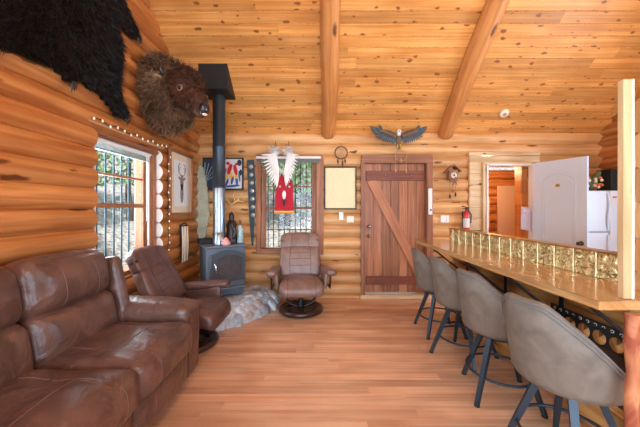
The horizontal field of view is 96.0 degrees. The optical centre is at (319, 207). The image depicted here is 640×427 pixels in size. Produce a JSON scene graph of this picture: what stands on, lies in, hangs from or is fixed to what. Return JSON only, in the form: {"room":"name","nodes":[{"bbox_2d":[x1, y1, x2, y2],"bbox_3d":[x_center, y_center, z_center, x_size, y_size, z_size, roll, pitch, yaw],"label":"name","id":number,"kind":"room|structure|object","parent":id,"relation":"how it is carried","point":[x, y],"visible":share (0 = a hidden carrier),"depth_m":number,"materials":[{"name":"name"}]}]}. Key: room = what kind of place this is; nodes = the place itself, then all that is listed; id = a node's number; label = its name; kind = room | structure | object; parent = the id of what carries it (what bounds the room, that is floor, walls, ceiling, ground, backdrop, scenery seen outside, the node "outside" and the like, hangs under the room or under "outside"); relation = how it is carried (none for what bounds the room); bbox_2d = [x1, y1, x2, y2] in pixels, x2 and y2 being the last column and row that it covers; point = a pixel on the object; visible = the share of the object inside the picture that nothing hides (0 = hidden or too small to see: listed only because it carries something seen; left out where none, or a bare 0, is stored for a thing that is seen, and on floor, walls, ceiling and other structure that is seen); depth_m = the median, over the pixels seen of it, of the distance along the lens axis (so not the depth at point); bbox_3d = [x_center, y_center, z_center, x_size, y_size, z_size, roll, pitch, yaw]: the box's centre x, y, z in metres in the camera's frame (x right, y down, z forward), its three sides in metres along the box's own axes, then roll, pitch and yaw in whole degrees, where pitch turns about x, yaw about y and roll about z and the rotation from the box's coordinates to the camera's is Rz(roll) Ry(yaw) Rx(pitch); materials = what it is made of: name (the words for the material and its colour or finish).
{"room":"log cabin living room","nodes":[
{"label":"log cabin living room","id":0,"kind":"room"},
{"bbox_2d":[0,0,199,297],"bbox_3d":[-1.970,-1.371,1.010,0.208,5.536,7.420,0,0,0],"label":"wall","id":1,"kind":"structure","parent":0,"point":[48,177],"depth_m":2.11,"materials":[{"name":"brown wood"}]},
{"bbox_2d":[0,0,145,124],"bbox_3d":[-1.823,-1.782,1.884,0.141,2.023,2.197,0,0,0],"label":"bear hide","id":2,"kind":"object","parent":1,"relation":"attached to","point":[81,40],"visible":1,"depth_m":2.17,"materials":[{"name":"black fur"}]},
{"bbox_2d":[92,137,156,275],"bbox_3d":[-2.034,0.005,2.930,0.189,1.380,1.000,0,0,0],"label":"window","id":3,"kind":"structure","parent":1,"relation":"in","point":[140,223],"depth_m":3.26,"materials":[{"name":"glass"},{"name":"brown wood"},{"name":"white paint"}]},
{"bbox_2d":[96,138,150,244],"bbox_3d":[-1.965,-0.095,2.900,0.050,1.030,0.800,0,0,0],"label":"window blind","id":4,"kind":"object","parent":3,"relation":"attached to","point":[102,145],"visible":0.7,"depth_m":2.93,"materials":[{"name":"white paint"}]},
{"bbox_2d":[95,129,158,155],"bbox_3d":[-1.960,-0.685,2.930,0.100,0.120,1.020,0,0,0],"label":"trim","id":5,"kind":"structure","parent":1,"relation":"attached to","point":[101,134],"depth_m":2.84,"materials":[{"name":"brown wood"}]},
{"bbox_2d":[88,117,170,250],"bbox_3d":[-1.859,-0.117,2.947,0.066,1.278,1.194,0,0,0],"label":"string lights","id":6,"kind":"object","parent":1,"relation":"hanging from","point":[89,120],"visible":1,"depth_m":3.02,"materials":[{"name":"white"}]},
{"bbox_2d":[133,47,209,142],"bbox_3d":[-1.588,-1.244,3.202,0.828,1.058,0.845,0,0,-10],"label":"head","id":7,"kind":"object","parent":1,"relation":"attached to","point":[171,93],"visible":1,"depth_m":2.93},
{"bbox_2d":[168,147,193,216],"bbox_3d":[-1.855,-0.325,3.870,0.025,0.860,0.660,0,0,0],"label":"picture","id":8,"kind":"object","parent":1,"relation":"attached to","point":[181,167],"visible":1,"depth_m":3.83,"materials":[{"name":"beige paper"}]},
{"bbox_2d":[179,222,188,262],"bbox_3d":[-1.839,0.461,3.916,0.044,0.537,0.235,0,0,0],"label":"beaded breastplate","id":9,"kind":"object","parent":1,"relation":"attached to","point":[184,238],"visible":1,"depth_m":3.89,"materials":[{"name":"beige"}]},
{"bbox_2d":[150,292,588,426],"bbox_3d":[1.250,1.458,2.339,6.800,0.116,10.278,0,0,0],"label":"floor","id":10,"kind":"structure","parent":0,"point":[357,362],"depth_m":2.39,"materials":[{"name":"brown wood"}]},
{"bbox_2d":[0,249,199,426],"bbox_3d":[-1.414,0.844,1.280,0.937,1.111,2.424,0,0,0],"label":"reclining sofa","id":11,"kind":"object","parent":10,"relation":"on","point":[77,349],"visible":1,"depth_m":1.65,"materials":[{"name":"brown leather"}]},
{"bbox_2d":[0,267,21,330],"bbox_3d":[-1.713,0.484,1.260,0.338,0.392,0.646,0,0,0],"label":"cushion","id":12,"kind":"object","parent":11,"relation":"on","point":[10,279],"depth_m":1.48,"materials":[{"name":"brown leather"}]},
{"bbox_2d":[0,324,33,386],"bbox_3d":[-1.663,0.784,1.260,0.339,0.353,0.644,0,0,0],"label":"lumbar cushion","id":13,"kind":"object","parent":11,"relation":"on","point":[16,340],"depth_m":1.46,"materials":[{"name":"brown leather"}]},
{"bbox_2d":[2,249,108,320],"bbox_3d":[-1.713,0.484,1.900,0.338,0.392,0.646,0,0,0],"label":"cushion","id":14,"kind":"object","parent":11,"relation":"on","point":[63,285],"depth_m":1.77,"materials":[{"name":"brown leather"}]},
{"bbox_2d":[16,290,116,368],"bbox_3d":[-1.663,0.784,1.900,0.339,0.353,0.644,0,0,0],"label":"lumbar cushion","id":15,"kind":"object","parent":11,"relation":"on","point":[53,332],"depth_m":1.74,"materials":[{"name":"brown leather"}]},
{"bbox_2d":[0,369,138,426],"bbox_3d":[-1.305,0.982,1.260,0.720,0.306,0.644,0,0,0],"label":"seat cushion","id":16,"kind":"object","parent":11,"relation":"on","point":[28,397],"depth_m":1.32,"materials":[{"name":"brown leather"}]},
{"bbox_2d":[37,322,191,400],"bbox_3d":[-1.305,0.982,1.900,0.720,0.306,0.644,0,0,0],"label":"seat cushion","id":17,"kind":"object","parent":11,"relation":"on","point":[157,352],"depth_m":1.76,"materials":[{"name":"brown leather"}]},
{"bbox_2d":[125,245,230,353],"bbox_3d":[-1.413,0.893,2.932,0.897,0.999,0.895,0,0,0],"label":"recliner","id":18,"kind":"object","parent":10,"relation":"on","point":[152,268],"visible":0.58,"depth_m":2.90,"materials":[{"name":"brown leather"}]},
{"bbox_2d":[184,285,280,331],"bbox_3d":[-1.244,1.300,3.863,1.303,0.276,1.255,0,0,0],"label":"stone hearth","id":19,"kind":"object","parent":10,"relation":"on","point":[257,301],"visible":0.44,"depth_m":3.76,"materials":[{"name":"grey stone"}]},
{"bbox_2d":[197,243,246,295],"bbox_3d":[-1.344,0.838,3.972,0.550,0.688,0.600,0,0,-33],"label":"wood stove","id":20,"kind":"object","parent":19,"relation":"on","point":[216,262],"visible":0.7,"depth_m":3.81,"materials":[{"name":"metal"}]},
{"bbox_2d":[197,237,211,243],"bbox_3d":[-1.600,0.453,4.030,0.200,0.082,0.130,0,0,-33],"label":"steamer","id":21,"kind":"object","parent":20,"relation":"on","point":[205,240],"visible":0.85,"depth_m":3.98,"materials":[{"name":"black metal"}]},
{"bbox_2d":[198,64,235,244],"bbox_3d":[-1.375,-0.693,3.900,0.370,2.374,0.420,0,0,0],"label":"pipe","id":22,"kind":"object","parent":20,"relation":"on","point":[218,83],"visible":0.98,"depth_m":3.87,"materials":[{"name":"grey metal"}]},
{"bbox_2d":[221,238,230,245],"bbox_3d":[-1.245,0.442,3.810,0.120,0.105,0.118,0,0,0],"label":"jar","id":23,"kind":"object","parent":20,"relation":"on","point":[225,242],"visible":1,"depth_m":3.77,"materials":[{"name":"ceramic"}]},
{"bbox_2d":[226,211,236,243],"bbox_3d":[-1.249,0.272,4.078,0.182,0.445,0.184,0,0,0],"label":"bronze figurine","id":24,"kind":"object","parent":20,"relation":"on","point":[231,233],"visible":0.91,"depth_m":4.02,"materials":[{"name":"black metal"}]},
{"bbox_2d":[237,220,242,242],"bbox_3d":[-1.130,0.334,4.080,0.084,0.320,0.083,0,0,0],"label":"ceramic bottle","id":25,"kind":"object","parent":20,"relation":"on","point":[240,227],"visible":0.99,"depth_m":4.05,"materials":[{"name":"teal ceramic"}]},
{"bbox_2d":[266,232,336,317],"bbox_3d":[-0.260,0.875,3.925,0.894,1.037,0.822,0,0,-6],"label":"recliner","id":26,"kind":"object","parent":10,"relation":"on","point":[299,267],"visible":1,"depth_m":3.91,"materials":[{"name":"brown leather"}]},
{"bbox_2d":[411,248,467,339],"bbox_3d":[1.322,0.930,3.284,0.545,0.940,0.542,0,0,-2],"label":"bar stool","id":27,"kind":"object","parent":10,"relation":"on","point":[422,267],"visible":0.59,"depth_m":3.15,"materials":[{"name":"grey fabric"}]},
{"bbox_2d":[429,255,498,371],"bbox_3d":[1.325,0.930,2.734,0.541,0.940,0.544,0,0,-35],"label":"bar stool","id":28,"kind":"object","parent":10,"relation":"on","point":[445,284],"visible":0.59,"depth_m":2.62,"materials":[{"name":"grey fabric"}]},
{"bbox_2d":[455,268,548,418],"bbox_3d":[1.320,0.930,2.175,0.543,0.940,0.543,0,0,15],"label":"bar stool","id":29,"kind":"object","parent":10,"relation":"on","point":[482,313],"visible":0.71,"depth_m":2.05,"materials":[{"name":"grey fabric"}]},
{"bbox_2d":[501,292,624,426],"bbox_3d":[1.293,0.930,1.546,0.545,0.940,0.542,0,0,-13],"label":"bar stool","id":30,"kind":"object","parent":10,"relation":"on","point":[545,348],"visible":0.89,"depth_m":1.39,"materials":[{"name":"grey fabric"}]},
{"bbox_2d":[589,191,637,251],"bbox_3d":[3.950,0.583,4.118,0.760,1.635,0.644,0,0,0],"label":"refrigerator","id":31,"kind":"object","parent":10,"relation":"on","point":[603,205],"visible":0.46,"depth_m":3.84,"materials":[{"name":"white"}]},
{"bbox_2d":[589,171,603,189],"bbox_3d":[3.791,-0.382,3.981,0.309,0.276,0.196,0,0,0],"label":"bunch","id":32,"kind":"object","parent":31,"relation":"on","point":[593,181],"visible":0.75,"depth_m":3.94,"materials":[{"name":"green plant"}]},
{"bbox_2d":[596,169,617,190],"bbox_3d":[4.080,-0.385,4.027,0.230,0.300,0.215,0,0,0],"label":"appliance","id":33,"kind":"object","parent":31,"relation":"on","point":[610,176],"visible":0.55,"depth_m":3.95,"materials":[{"name":"black"}]},
{"bbox_2d":[622,312,639,426],"bbox_3d":[1.334,0.927,1.232,0.059,0.948,0.055,0,0,0],"label":"pole","id":34,"kind":"object","parent":10,"relation":"on","point":[631,333],"visible":1,"depth_m":1.22,"materials":[{"name":"brown wood"}]},
{"bbox_2d":[150,0,639,132],"bbox_3d":[1.250,-2.644,0.935,7.000,3.249,7.588,0,0,0],"label":"ceiling","id":35,"kind":"structure","parent":0,"point":[556,66],"depth_m":3.66,"materials":[{"name":"brown wood"}]},
{"bbox_2d":[320,0,340,138],"bbox_3d":[0.123,-2.623,2.705,0.246,3.128,3.673,0,0,0],"label":"log","id":36,"kind":"object","parent":35,"relation":"attached to","point":[329,9],"visible":1,"depth_m":3.54,"materials":[{"name":"brown wood"}]},
{"bbox_2d":[370,125,427,149],"bbox_3d":[1.190,-1.073,4.348,0.881,0.386,0.141,0,0,0],"label":"eagle sculpture","id":37,"kind":"object","parent":35,"relation":"hanging from","point":[410,135],"visible":1,"depth_m":4.33,"materials":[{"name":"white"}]},
{"bbox_2d":[395,150,406,173],"bbox_3d":[1.232,-0.735,4.388,0.189,0.430,0.036,0,0,0],"label":"hoop","id":38,"kind":"object","parent":37,"relation":"hanging from","point":[398,150],"visible":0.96,"depth_m":4.39,"materials":[{"name":"brown wood"}]},
{"bbox_2d":[438,0,509,138],"bbox_3d":[1.929,-2.623,2.705,0.253,3.133,3.677,0,0,0],"label":"log","id":39,"kind":"object","parent":35,"relation":"attached to","point":[492,13],"visible":1,"depth_m":3.55,"materials":[{"name":"brown wood"}]},
{"bbox_2d":[499,109,508,117],"bbox_3d":[2.700,-1.387,4.222,0.134,0.104,0.115,0,0,0],"label":"smoke detector","id":40,"kind":"object","parent":35,"relation":"attached to","point":[504,112],"visible":1,"depth_m":4.20,"materials":[{"name":"beige plastic"}]},
{"bbox_2d":[196,133,602,297],"bbox_3d":[1.250,0.091,4.598,6.740,2.958,0.251,0,0,0],"label":"wall","id":41,"kind":"structure","parent":0,"point":[342,241],"depth_m":4.49,"materials":[{"name":"brown wood"}]},
{"bbox_2d":[195,165,209,237],"bbox_3d":[-1.812,-0.038,4.421,0.255,1.240,0.068,0,0,0],"label":"hanging pelt","id":42,"kind":"object","parent":41,"relation":"attached to","point":[203,209],"visible":0.9,"depth_m":4.42,"materials":[{"name":"grey fur"}]},
{"bbox_2d":[203,158,243,189],"bbox_3d":[-1.503,-0.530,4.463,0.636,0.500,0.025,0,0,0],"label":"picture","id":43,"kind":"object","parent":41,"relation":"attached to","point":[234,167],"visible":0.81,"depth_m":4.46,"materials":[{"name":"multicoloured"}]},
{"bbox_2d":[226,193,244,208],"bbox_3d":[-1.294,-0.124,4.436,0.291,0.280,0.071,0,0,0],"label":"antler mount","id":44,"kind":"object","parent":41,"relation":"attached to","point":[237,200],"visible":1,"depth_m":4.42,"materials":[{"name":"beige"}]},
{"bbox_2d":[247,160,255,244],"bbox_3d":[-1.067,-0.085,4.463,0.135,1.330,0.024,0,0,0],"label":"strip","id":45,"kind":"object","parent":41,"relation":"attached to","point":[250,163],"visible":1,"depth_m":4.47,"materials":[{"name":"teal fabric"}]},
{"bbox_2d":[256,155,323,254],"bbox_3d":[-0.470,-0.055,4.561,1.050,1.550,0.221,0,0,0],"label":"window","id":46,"kind":"structure","parent":41,"relation":"in","point":[317,169],"depth_m":4.52,"materials":[{"name":"glass"},{"name":"brown wood"},{"name":"metal bars"}]},
{"bbox_2d":[256,156,320,162],"bbox_3d":[-0.485,-0.743,4.440,1.000,0.099,0.050,0,0,0],"label":"window blind","id":47,"kind":"object","parent":46,"relation":"attached to","point":[281,159],"visible":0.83,"depth_m":4.42,"materials":[{"name":"white paint"}]},
{"bbox_2d":[258,141,299,213],"bbox_3d":[-0.605,-0.468,4.293,0.650,1.107,0.247,0,0,0],"label":"headdress","id":48,"kind":"object","parent":47,"relation":"hanging from","point":[284,185],"visible":1,"depth_m":4.27,"materials":[{"name":"red fabric"}]},
{"bbox_2d":[324,167,356,208],"bbox_3d":[0.315,-0.310,4.457,0.500,0.660,0.025,0,0,0],"label":"framed document","id":49,"kind":"object","parent":41,"relation":"attached to","point":[340,185],"visible":1,"depth_m":4.46,"materials":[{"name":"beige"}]},
{"bbox_2d":[334,146,347,168],"bbox_3d":[0.325,-0.806,4.425,0.208,0.410,0.055,0,0,0],"label":"catcher","id":50,"kind":"object","parent":41,"relation":"hanging from","point":[339,146],"visible":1,"depth_m":4.42,"materials":[{"name":"brown leather"}]},
{"bbox_2d":[339,212,342,219],"bbox_3d":[0.327,0.125,4.466,0.070,0.120,0.018,0,0,0],"label":"switch plate","id":51,"kind":"object","parent":41,"relation":"attached to","point":[340,213],"visible":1,"depth_m":4.46,"materials":[{"name":"white paint"}]},
{"bbox_2d":[347,216,353,221],"bbox_3d":[0.470,0.175,4.466,0.110,0.100,0.018,0,0,0],"label":"switch plate","id":52,"kind":"object","parent":41,"relation":"attached to","point":[349,218],"visible":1,"depth_m":4.46,"materials":[{"name":"beige plastic"}]},
{"bbox_2d":[360,294,431,298],"bbox_3d":[1.180,1.370,4.470,1.120,0.055,0.100,0,0,0],"label":"trim","id":53,"kind":"structure","parent":41,"relation":"attached to","point":[366,296],"depth_m":4.42,"materials":[{"name":"brown wood"}]},
{"bbox_2d":[360,155,432,294],"bbox_3d":[1.188,0.266,4.492,1.110,2.168,0.155,0,0,0],"label":"door","id":54,"kind":"structure","parent":41,"relation":"in","point":[394,214],"depth_m":4.52,"materials":[{"name":"brown wood"}]},
{"bbox_2d":[428,188,431,214],"bbox_3d":[1.695,-0.100,4.425,0.060,0.400,0.031,0,0,0],"label":"sensor box","id":55,"kind":"object","parent":54,"relation":"attached to","point":[429,189],"visible":1,"depth_m":4.42,"materials":[{"name":"white paint"}]},
{"bbox_2d":[440,215,448,222],"bbox_3d":[1.930,0.170,4.459,0.130,0.110,0.032,0,0,0],"label":"thermostat","id":56,"kind":"object","parent":41,"relation":"attached to","point":[443,218],"visible":1,"depth_m":4.44,"materials":[{"name":"white paint"}]},
{"bbox_2d":[443,164,461,197],"bbox_3d":[2.025,-0.404,4.404,0.236,0.518,0.141,0,0,0],"label":"cuckoo clock","id":57,"kind":"object","parent":41,"relation":"attached to","point":[451,174],"visible":1,"depth_m":4.36,"materials":[{"name":"brown wood"}]},
{"bbox_2d":[462,206,471,229],"bbox_3d":[2.235,0.158,4.425,0.148,0.384,0.141,0,0,0],"label":"fire extinguisher","id":58,"kind":"object","parent":41,"relation":"attached to","point":[466,218],"visible":0.88,"depth_m":4.37,"materials":[{"name":"red paint"}]},
{"bbox_2d":[468,152,539,231],"bbox_3d":[2.860,0.268,4.500,1.100,2.265,0.160,0,0,0],"label":"trim","id":59,"kind":"structure","parent":41,"relation":"attached to","point":[477,161],"depth_m":4.46,"materials":[{"name":"beige wood"}]},
{"bbox_2d":[486,164,532,238],"bbox_3d":[2.913,0.360,4.465,0.715,2.070,0.150,0,0,0],"label":"trim","id":60,"kind":"structure","parent":41,"relation":"attached to","point":[530,166],"depth_m":4.42,"materials":[{"name":"white paint"}]},
{"bbox_2d":[521,206,530,230],"bbox_3d":[3.159,0.163,4.419,0.137,0.394,0.112,0,0,-43],"label":"hand towel","id":61,"kind":"object","parent":41,"relation":"hanging from","point":[525,211],"visible":1,"depth_m":4.40,"materials":[{"name":"grey fabric"}]},
{"bbox_2d":[533,156,588,246],"bbox_3d":[3.346,0.355,4.069,0.114,2.070,0.680,0,0,-21],"label":"door","id":62,"kind":"structure","parent":41,"relation":"in","point":[560,187],"depth_m":4.03,"materials":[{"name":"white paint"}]},
{"bbox_2d":[466,164,527,237],"bbox_3d":[3.500,0.303,5.369,3.000,2.219,1.669,0,0,0],"label":"wall","id":63,"kind":"structure","parent":0,"point":[518,177],"depth_m":4.70,"materials":[{"name":"brown wood"}]},
{"bbox_2d":[497,186,520,236],"bbox_3d":[3.930,0.470,5.970,0.500,1.860,0.040,0,0,0],"label":"door","id":64,"kind":"structure","parent":63,"relation":"in","point":[506,215],"depth_m":5.95,"materials":[{"name":"orange wood"}]},
{"bbox_2d":[449,229,630,426],"bbox_3d":[1.764,0.839,2.550,0.218,1.148,2.380,0,0,0],"label":"wall","id":65,"kind":"structure","parent":0,"point":[594,413],"depth_m":2.01,"materials":[{"name":"brown wood"}]},
{"bbox_2d":[434,250,467,270],"bbox_3d":[1.455,0.609,3.240,0.410,0.315,0.030,0,0,0],"label":"bracket","id":66,"kind":"object","parent":65,"relation":"attached to","point":[434,250],"visible":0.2,"depth_m":3.23,"materials":[{"name":"black metal"}]},
{"bbox_2d":[462,260,506,293],"bbox_3d":[1.455,0.609,2.570,0.410,0.315,0.030,0,0,0],"label":"bracket","id":67,"kind":"object","parent":65,"relation":"attached to","point":[467,263],"visible":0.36,"depth_m":2.56,"materials":[{"name":"black metal"}]},
{"bbox_2d":[415,239,639,309],"bbox_3d":[1.436,0.430,2.538,0.425,0.040,2.541,0,0,0],"label":"countertop","id":68,"kind":"structure","parent":65,"relation":"attached to","point":[597,293],"depth_m":1.75,"materials":[{"name":"brown wood"}]},
{"bbox_2d":[618,79,633,298],"bbox_3d":[1.383,-0.085,1.302,0.045,0.985,0.033,0,0,0],"label":"post","id":69,"kind":"object","parent":68,"relation":"on","point":[625,86],"visible":1,"depth_m":1.29,"materials":[{"name":"beige wood"}]},
{"bbox_2d":[634,93,635,296],"bbox_3d":[1.441,-0.061,1.350,0.059,0.940,0.055,0,0,0],"label":"pole","id":70,"kind":"object","parent":68,"relation":"on","point":[634,93],"visible":0.17,"depth_m":1.33,"materials":[{"name":"brown wood"}]},
{"bbox_2d":[505,276,563,315],"bbox_3d":[1.455,0.609,1.975,0.410,0.315,0.030,0,0,0],"label":"bracket","id":71,"kind":"object","parent":65,"relation":"attached to","point":[561,299],"visible":0.22,"depth_m":1.97,"materials":[{"name":"black metal"}]},
{"bbox_2d":[449,228,637,281],"bbox_3d":[1.673,0.330,2.542,0.093,0.156,2.295,0,0,0],"label":"backsplash","id":72,"kind":"structure","parent":65,"relation":"attached to","point":[600,265],"depth_m":2.05,"materials":[{"name":"gold metal"}]},
{"bbox_2d":[551,303,623,356],"bbox_3d":[1.652,0.745,1.750,0.014,0.135,0.620,0,0,0],"label":"strip","id":73,"kind":"object","parent":65,"relation":"attached to","point":[605,336],"visible":0.72,"depth_m":1.71,"materials":[{"name":"black metal"},{"name":"brass"}]},
{"bbox_2d":[583,304,623,333],"bbox_3d":[1.455,0.609,1.360,0.410,0.315,0.030,0,0,0],"label":"bracket","id":74,"kind":"object","parent":65,"relation":"attached to","point":[596,311],"visible":0.23,"depth_m":1.35,"materials":[{"name":"black metal"}]},
{"bbox_2d":[596,344,625,410],"bbox_3d":[1.660,0.960,1.700,0.020,0.290,0.520,0,0,0],"label":"panel","id":75,"kind":"object","parent":65,"relation":"attached to","point":[617,359],"visible":0.08,"depth_m":1.60,"materials":[{"name":"brown wood"}]},
{"bbox_2d":[597,90,639,169],"bbox_3d":[4.460,-1.289,0.980,0.208,5.537,7.360,0,0,0],"label":"wall","id":76,"kind":"structure","parent":0,"point":[609,141],"depth_m":4.34,"materials":[{"name":"brown wood"}]},
{"bbox_2d":[629,98,639,420],"bbox_3d":[2.510,0.420,1.430,1.780,1.973,0.197,0,0,0],"label":"wall partition","id":77,"kind":"structure","parent":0,"point":[637,102],"depth_m":1.47,"materials":[{"name":"brown wood"}]},
{"label":"outside","id":78,"kind":"structure","parent":0,"visible":0},
{"bbox_2d":[98,152,514,266],"bbox_3d":[-5.000,-1.040,10.000,50.000,6.179,40.000,0,0,0],"label":"ground","id":79,"kind":"structure","parent":78,"point":[303,183],"depth_m":9.96,"materials":[{"name":"white snow"}]},
{"bbox_2d":[98,150,109,185],"bbox_3d":[-5.168,-0.760,5.004,2.535,3.882,2.445,0,0,0],"label":"tree","id":80,"kind":"object","parent":79,"relation":"on","point":[99,153],"visible":0.02,"depth_m":5.60,"materials":[{"name":"green plant"}]},
{"bbox_2d":[98,151,112,180],"bbox_3d":[-6.576,-1.768,7.026,2.914,4.716,3.014,0,0,0],"label":"tree","id":81,"kind":"object","parent":79,"relation":"on","point":[101,156],"visible":0.02,"depth_m":7.56,"materials":[{"name":"green plant"}]},
{"bbox_2d":[98,151,133,220],"bbox_3d":[-6.469,-1.823,9.817,3.441,4.908,3.452,0,0,0],"label":"tree","id":82,"kind":"object","parent":79,"relation":"on","point":[124,181],"visible":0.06,"depth_m":9.71,"materials":[{"name":"green plant"}]},
{"bbox_2d":[267,163,310,225],"bbox_3d":[-1.105,-1.487,9.517,2.738,4.491,2.731,0,0,0],"label":"tree","id":83,"kind":"object","parent":79,"relation":"on","point":[281,165],"visible":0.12,"depth_m":9.40,"materials":[{"name":"green plant"}]},
{"bbox_2d":[296,167,299,189],"bbox_3d":[-0.959,-3.906,13.039,4.443,6.378,4.592,0,0,0],"label":"tree","id":84,"kind":"object","parent":79,"relation":"on","point":[298,175],"visible":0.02,"depth_m":12.92,"materials":[{"name":"green plant"}]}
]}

